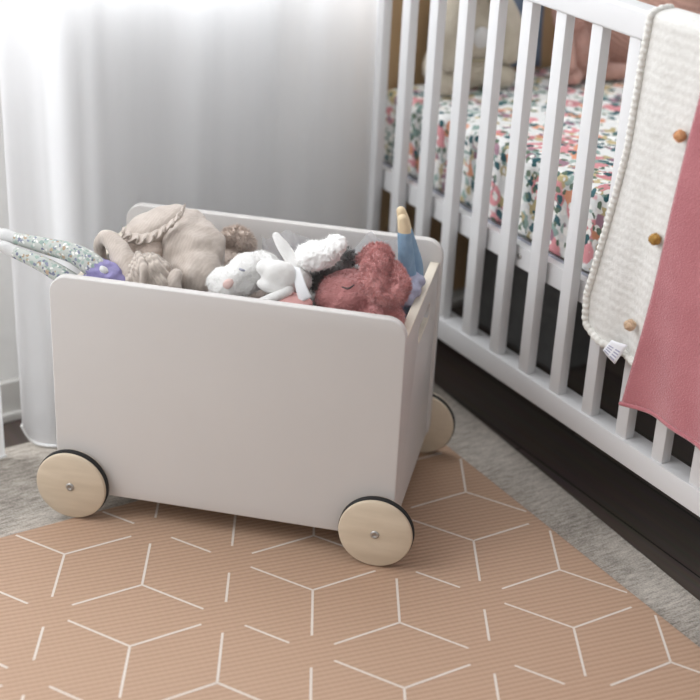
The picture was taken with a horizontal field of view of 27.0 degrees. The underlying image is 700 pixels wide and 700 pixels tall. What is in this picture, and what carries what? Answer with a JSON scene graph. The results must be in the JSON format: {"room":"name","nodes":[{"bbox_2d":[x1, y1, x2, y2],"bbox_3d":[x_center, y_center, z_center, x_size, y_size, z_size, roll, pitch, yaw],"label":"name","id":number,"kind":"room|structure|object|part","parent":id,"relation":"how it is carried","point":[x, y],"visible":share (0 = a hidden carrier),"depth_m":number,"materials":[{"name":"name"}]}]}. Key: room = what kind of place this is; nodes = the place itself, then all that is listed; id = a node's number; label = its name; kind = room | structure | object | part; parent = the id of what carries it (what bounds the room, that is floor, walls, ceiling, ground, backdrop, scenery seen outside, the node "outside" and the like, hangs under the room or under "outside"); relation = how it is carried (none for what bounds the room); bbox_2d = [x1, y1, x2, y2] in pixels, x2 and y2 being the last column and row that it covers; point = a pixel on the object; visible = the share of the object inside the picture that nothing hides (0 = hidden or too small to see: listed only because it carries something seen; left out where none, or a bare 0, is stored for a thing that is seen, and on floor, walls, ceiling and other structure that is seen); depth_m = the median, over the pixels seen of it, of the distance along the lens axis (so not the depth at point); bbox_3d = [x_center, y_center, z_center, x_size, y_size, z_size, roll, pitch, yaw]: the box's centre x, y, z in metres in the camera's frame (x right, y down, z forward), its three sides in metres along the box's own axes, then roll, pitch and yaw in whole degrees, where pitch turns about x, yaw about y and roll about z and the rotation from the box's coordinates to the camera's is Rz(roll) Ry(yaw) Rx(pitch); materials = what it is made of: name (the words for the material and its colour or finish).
{"room":"children's room","nodes":[
{"label":"children's room","id":0,"kind":"room"},
{"bbox_2d":[0,86,18,380],"bbox_3d":[-0.550,-1.028,1.981,3.864,2.506,0.083,-15,31,-32],"label":"wall","id":1,"kind":"structure","parent":0,"point":[8,342],"depth_m":2.41,"materials":[{"name":"paint"}]},
{"bbox_2d":[0,0,378,447],"bbox_3d":[-0.222,-0.958,2.105,0.705,2.280,0.117,-17,33,-35],"label":"sheer curtain","id":2,"kind":"object","parent":1,"relation":"hanging from","point":[260,108],"visible":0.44,"depth_m":2.39,"materials":[{"name":"white fabric"}]},
{"bbox_2d":[0,288,464,423],"bbox_3d":[-0.575,0.085,2.478,3.864,0.072,0.024,-15,31,-32],"label":"baseboard","id":3,"kind":"structure","parent":1,"relation":"attached to","point":[10,388],"depth_m":2.48,"materials":[{"name":"paint"}]},
{"bbox_2d":[3,304,699,600],"bbox_3d":[-0.161,0.440,1.909,3.588,0.028,4.140,3,26,0],"label":"floor","id":4,"kind":"structure","parent":0,"point":[666,532],"depth_m":2.46,"materials":[{"name":"brown wood"}]},
{"bbox_2d":[0,388,6,458],"bbox_3d":[-0.873,-0.739,1.591,0.931,2.280,0.064,-17,33,-35],"label":"sheer curtain","id":5,"kind":"object","parent":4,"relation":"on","point":[2,447],"visible":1,"depth_m":2.33,"materials":[{"name":"white fabric"}]},
{"bbox_2d":[0,383,699,646],"bbox_3d":[-0.127,0.525,1.698,1.514,0.008,1.900,-11,29,-26],"label":"rug","id":6,"kind":"object","parent":4,"relation":"on","point":[22,506],"visible":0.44,"depth_m":2.26,"materials":[{"name":"grey carpet"}]},
{"bbox_2d":[0,445,699,699],"bbox_3d":[-0.029,0.489,1.756,1.104,0.014,1.259,-13,30,-29],"label":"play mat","id":7,"kind":"object","parent":6,"relation":"on","point":[141,599],"visible":0.8,"depth_m":2.00,"materials":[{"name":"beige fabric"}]},
{"bbox_2d":[37,203,454,565],"bbox_3d":[-0.141,0.035,2.218,0.581,0.385,0.366,8,26,10],"label":"toy box","id":8,"kind":"object","parent":7,"relation":"on","point":[286,412],"visible":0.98,"depth_m":2.08,"materials":[{"name":"white paint"}]},
{"bbox_2d":[0,228,124,280],"bbox_3d":[-0.387,0.006,2.142,0.275,0.355,0.077,4,26,2],"label":"doll","id":9,"kind":"object","parent":8,"relation":"in","point":[87,261],"visible":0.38,"depth_m":2.07,"materials":[{"name":"fabric"}]},
{"bbox_3d":[-0.429,-0.108,2.079,0.127,0.066,0.031,8,26,10],"label":"leg","id":10,"kind":"part","parent":9,"relation":"part of","materials":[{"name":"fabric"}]},
{"bbox_3d":[-0.414,-0.124,2.085,0.166,0.069,0.037,8,26,10],"label":"leg","id":11,"kind":"part","parent":9,"relation":"part of","materials":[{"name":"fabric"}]},
{"bbox_3d":[-0.385,-0.002,2.258,0.014,0.305,0.291,8,26,10],"label":"panel","id":12,"kind":"part","parent":8,"relation":"part of","materials":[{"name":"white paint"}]},
{"bbox_2d":[93,204,225,291],"bbox_3d":[-0.273,-0.028,2.182,0.181,0.391,0.175,-13,30,-29],"label":"elephant","id":13,"kind":"object","parent":8,"relation":"in","point":[174,245],"visible":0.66,"depth_m":2.10,"materials":[{"name":"beige fabric"}]},
{"bbox_3d":[-0.331,-0.127,2.099,0.041,0.079,0.120,-13,30,-29],"label":"arm","id":14,"kind":"part","parent":13,"relation":"part of"},
{"bbox_3d":[-0.179,0.082,2.077,0.511,0.348,0.014,8,26,10],"label":"panel","id":15,"kind":"part","parent":8,"relation":"part of","materials":[{"name":"white paint"}]},
{"bbox_2d":[220,223,267,297],"bbox_3d":[-0.170,-0.035,2.277,0.120,0.348,0.116,8,26,10],"label":"teddy bear","id":16,"kind":"object","parent":8,"relation":"on","point":[240,239],"visible":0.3,"depth_m":2.20},
{"bbox_2d":[205,232,312,304],"bbox_3d":[-0.128,0.016,2.123,0.163,0.386,0.121,8,26,10],"label":"plush bunny","id":17,"kind":"object","parent":8,"relation":"in","point":[247,273],"visible":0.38,"depth_m":2.03,"materials":[{"name":"white fabric"}]},
{"bbox_3d":[-0.112,-0.046,2.346,0.511,0.347,0.014,8,26,10],"label":"panel","id":18,"kind":"part","parent":8,"relation":"part of","materials":[{"name":"white paint"}]},
{"bbox_2d":[293,233,358,305],"bbox_3d":[-0.041,-0.005,2.168,0.118,0.400,0.146,-2,27,-10],"label":"toy","id":19,"kind":"object","parent":8,"relation":"in","point":[321,258],"visible":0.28,"depth_m":2.04,"materials":[{"name":"white fabric"}]},
{"bbox_2d":[313,240,411,324],"bbox_3d":[0.014,0.030,2.101,0.150,0.395,0.149,8,26,10],"label":"plush bunny","id":20,"kind":"object","parent":8,"relation":"in","point":[381,283],"visible":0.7,"depth_m":2.01,"materials":[{"name":"fabric"}]},
{"bbox_2d":[396,206,425,318],"bbox_3d":[0.071,-0.015,2.184,0.078,0.407,0.142,-2,27,-11],"label":"doll","id":21,"kind":"object","parent":8,"relation":"in","point":[409,255],"visible":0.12,"depth_m":2.11,"materials":[{"name":"blue fabric"}]},
{"bbox_3d":[0.087,-0.111,2.132,0.041,0.149,0.036,8,26,10],"label":"leg","id":22,"kind":"part","parent":21,"relation":"part of","materials":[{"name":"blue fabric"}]},
{"bbox_3d":[0.091,-0.123,2.155,0.041,0.133,0.026,8,26,10],"label":"leg","id":23,"kind":"part","parent":21,"relation":"part of","materials":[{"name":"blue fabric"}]},
{"bbox_3d":[0.093,0.063,2.176,0.014,0.305,0.291,8,26,10],"label":"panel","id":24,"kind":"part","parent":8,"relation":"part of","materials":[{"name":"white paint"}]},
{"bbox_2d":[367,0,699,516],"bbox_3d":[0.644,-0.207,2.329,0.709,0.836,1.301,-13,30,-29],"label":"crib","id":25,"kind":"object","parent":4,"relation":"on","point":[406,29],"visible":0.47,"depth_m":2.30,"materials":[{"name":"wood"}]},
{"bbox_3d":[0.310,-0.489,2.799,0.709,0.773,0.019,-13,30,-29],"label":"panel","id":26,"kind":"part","parent":25,"relation":"part of","materials":[{"name":"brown wood"}]},
{"bbox_3d":[0.370,-0.082,2.204,0.017,0.037,1.263,-13,30,-29],"label":"mattress rail","id":27,"kind":"part","parent":25,"relation":"part of","materials":[{"name":"white wood"}]},
{"bbox_3d":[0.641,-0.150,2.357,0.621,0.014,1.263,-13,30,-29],"label":"mattress","id":28,"kind":"part","parent":25,"relation":"part of","materials":[{"name":"multicoloured fabric"}]},
{"bbox_2d":[383,68,624,276],"bbox_3d":[0.644,-0.223,2.321,0.621,0.144,1.249,-13,30,-29],"label":"mattress","id":29,"kind":"object","parent":25,"relation":"in","point":[613,89],"visible":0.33,"depth_m":2.42,"materials":[{"name":"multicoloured fabric"}]},
{"bbox_2d":[422,0,520,95],"bbox_3d":[0.210,-0.632,2.553,0.180,0.370,0.124,-13,30,-29],"label":"rabbit","id":30,"kind":"object","parent":29,"relation":"on","point":[513,22],"visible":0.43,"depth_m":2.56},
{"bbox_3d":[0.164,-0.481,2.579,0.053,0.053,0.088,3,26,0],"label":"leg","id":31,"kind":"part","parent":30,"relation":"part of","materials":[{"name":"beige fabric"}]},
{"bbox_3d":[0.173,-0.555,2.526,0.044,0.139,0.068,7,26,7],"label":"arm","id":32,"kind":"part","parent":30,"relation":"part of"},
{"bbox_3d":[0.260,-0.503,2.633,0.087,0.053,0.053,14,28,22],"label":"leg","id":33,"kind":"part","parent":30,"relation":"part of","materials":[{"name":"beige fabric"}]},
{"bbox_3d":[0.275,-0.578,2.585,0.068,0.139,0.044,10,27,14],"label":"arm","id":34,"kind":"part","parent":30,"relation":"part of"},
{"bbox_2d":[508,0,543,66],"bbox_3d":[0.259,-0.625,2.657,0.262,0.248,0.025,-13,30,-29],"label":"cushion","id":35,"kind":"object","parent":29,"relation":"on","point":[519,3],"visible":0.17,"depth_m":2.74,"materials":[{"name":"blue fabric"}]},
{"bbox_2d":[550,9,625,84],"bbox_3d":[0.449,-0.580,2.680,0.194,0.184,0.092,-13,30,-29],"label":"plush bear","id":36,"kind":"object","parent":29,"relation":"on","point":[578,63],"visible":0.41,"depth_m":2.65},
{"bbox_3d":[0.394,-0.541,2.638,0.028,0.072,0.045,-5,27,-16],"label":"arm","id":37,"kind":"part","parent":36,"relation":"part of"},
{"bbox_3d":[0.405,-0.506,2.669,0.035,0.036,0.062,-13,30,-29],"label":"leg","id":38,"kind":"part","parent":36,"relation":"part of","materials":[{"name":"pink fabric"}]},
{"bbox_3d":[0.482,-0.520,2.705,0.137,0.036,0.040,-2,27,-10],"label":"leg","id":39,"kind":"part","parent":36,"relation":"part of","materials":[{"name":"pink fabric"}]},
{"bbox_2d":[586,0,699,63],"bbox_3d":[0.546,-0.656,2.738,0.260,0.265,0.068,6,26,6],"label":"cushion","id":40,"kind":"object","parent":29,"relation":"on","point":[619,42],"visible":0.08,"depth_m":2.74,"materials":[{"name":"pink fabric"}]},
{"bbox_3d":[0.347,0.093,2.280,0.037,0.038,1.263,-13,30,-29],"label":"rail","id":41,"kind":"part","parent":25,"relation":"part of","materials":[{"name":"white wood"}]},
{"bbox_3d":[0.375,-0.463,2.007,0.037,0.040,1.263,-13,30,-29],"label":"rail","id":42,"kind":"part","parent":25,"relation":"part of","materials":[{"name":"white wood"}]},
{"bbox_2d":[581,4,699,365],"bbox_3d":[0.451,-0.194,1.970,0.083,0.508,0.294,-13,30,-29],"label":"knit blanket","id":43,"kind":"object","parent":25,"relation":"hanging from","point":[617,293],"visible":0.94,"depth_m":1.99,"materials":[{"name":"fabric"}]},
{"bbox_2d":[604,345,619,360],"bbox_3d":[0.378,0.004,2.106,0.003,0.018,0.033,-13,30,-29],"label":"tag","id":44,"kind":"object","parent":43,"relation":"on","point":[608,345],"depth_m":2.11,"materials":[{"name":"white fabric"}]},
{"bbox_2d":[619,95,699,449],"bbox_3d":[0.544,-0.091,1.844,0.089,0.584,0.427,-13,30,-29],"label":"fleece blanket","id":45,"kind":"object","parent":25,"relation":"hanging from","point":[663,382],"visible":1,"depth_m":1.98,"materials":[{"name":"pink fabric"}]},
{"bbox_2d":[478,248,607,369],"bbox_3d":[0.455,-0.172,2.843,0.315,0.305,0.262,-13,30,-29],"label":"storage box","id":46,"kind":"object","parent":4,"relation":"on","point":[581,339],"visible":0.03,"depth_m":2.77,"materials":[{"name":"grey fabric"}]}
]}

